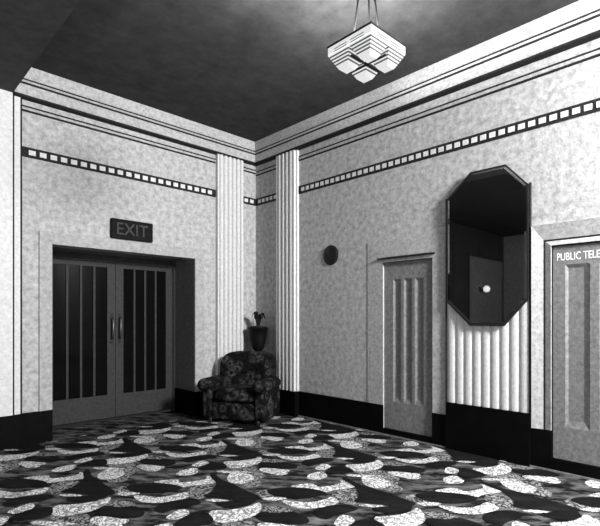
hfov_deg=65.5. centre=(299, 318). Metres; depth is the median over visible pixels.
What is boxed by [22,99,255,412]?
wall
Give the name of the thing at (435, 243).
trim
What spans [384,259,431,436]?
door
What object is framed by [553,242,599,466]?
door
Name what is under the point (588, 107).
trim
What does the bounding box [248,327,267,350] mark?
urn
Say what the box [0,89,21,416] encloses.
pilaster
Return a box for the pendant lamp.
[327,0,406,82]
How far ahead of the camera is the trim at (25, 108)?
5.66 m
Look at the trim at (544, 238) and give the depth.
4.17 m
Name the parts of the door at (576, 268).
sunk panel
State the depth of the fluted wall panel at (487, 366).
4.50 m
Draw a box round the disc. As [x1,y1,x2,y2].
[323,245,337,264]
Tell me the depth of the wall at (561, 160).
5.32 m
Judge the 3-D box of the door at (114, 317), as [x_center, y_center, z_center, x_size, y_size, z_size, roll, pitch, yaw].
[-2.470,0.264,6.175,1.801,2.172,0.119,0,0,-44]
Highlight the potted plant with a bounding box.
[250,311,266,326]
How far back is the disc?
6.01 m
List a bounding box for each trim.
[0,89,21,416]
[13,67,255,165]
[22,104,255,173]
[22,146,255,205]
[39,230,203,410]
[53,409,168,426]
[215,154,242,375]
[255,0,599,165]
[256,47,599,175]
[256,98,599,205]
[276,150,298,390]
[368,231,445,414]
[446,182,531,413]
[531,217,599,430]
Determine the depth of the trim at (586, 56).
4.75 m
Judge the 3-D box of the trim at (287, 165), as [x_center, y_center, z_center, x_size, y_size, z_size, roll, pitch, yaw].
[-0.181,-0.662,6.589,0.075,3.339,0.404,0,0,-44]
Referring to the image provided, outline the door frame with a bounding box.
[52,247,194,409]
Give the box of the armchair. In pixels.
[197,351,280,425]
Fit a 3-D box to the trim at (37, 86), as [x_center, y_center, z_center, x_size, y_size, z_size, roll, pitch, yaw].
[-1.808,-2.490,5.987,3.252,0.320,0.108,0,0,-44]
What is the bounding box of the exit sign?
[110,218,152,242]
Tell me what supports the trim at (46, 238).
attached to the wall at (59, 198)
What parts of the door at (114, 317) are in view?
glass pane, push plate, push plate, pull handle, glass pane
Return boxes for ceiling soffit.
[0,0,79,91]
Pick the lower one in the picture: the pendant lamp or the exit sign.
the exit sign
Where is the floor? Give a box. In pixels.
[0,411,599,525]
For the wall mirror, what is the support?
attached to the wall at (561, 160)
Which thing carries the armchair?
on the floor
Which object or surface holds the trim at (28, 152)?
attached to the wall at (59, 198)
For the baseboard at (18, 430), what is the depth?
5.03 m
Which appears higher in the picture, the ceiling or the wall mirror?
the ceiling
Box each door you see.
[52,250,175,425]
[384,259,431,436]
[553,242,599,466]
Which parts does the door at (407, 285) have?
sunk panel, sunk panel, sunk panel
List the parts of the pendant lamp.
rod, lamp shade, rod, rod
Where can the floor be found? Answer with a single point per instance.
(170, 468)
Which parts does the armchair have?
arm, seat, backrest, arm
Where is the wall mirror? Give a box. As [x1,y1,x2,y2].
[446,164,528,325]
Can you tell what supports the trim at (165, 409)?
attached to the wall at (59, 198)
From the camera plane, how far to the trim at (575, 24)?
4.73 m
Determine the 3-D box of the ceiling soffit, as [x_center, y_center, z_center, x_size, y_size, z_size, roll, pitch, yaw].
[-1.757,-2.575,-0.697,5.940,0.450,10.200,0,0,-44]
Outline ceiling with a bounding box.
[32,0,578,141]
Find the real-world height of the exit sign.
0.240 m
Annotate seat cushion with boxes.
[214,384,254,402]
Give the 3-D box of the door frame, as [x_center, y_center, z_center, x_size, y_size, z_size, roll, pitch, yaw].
[-2.340,0.214,6.043,2.045,2.272,0.708,0,0,-44]
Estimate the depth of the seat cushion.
5.93 m
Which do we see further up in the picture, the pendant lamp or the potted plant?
the pendant lamp
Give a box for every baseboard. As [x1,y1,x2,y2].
[0,388,202,450]
[279,389,599,481]
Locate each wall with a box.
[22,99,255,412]
[256,38,599,456]
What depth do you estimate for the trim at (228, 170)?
6.71 m
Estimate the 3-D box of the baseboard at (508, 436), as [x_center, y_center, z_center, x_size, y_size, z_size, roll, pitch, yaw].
[2.784,1.107,3.598,0.240,0.485,9.878,0,0,-44]

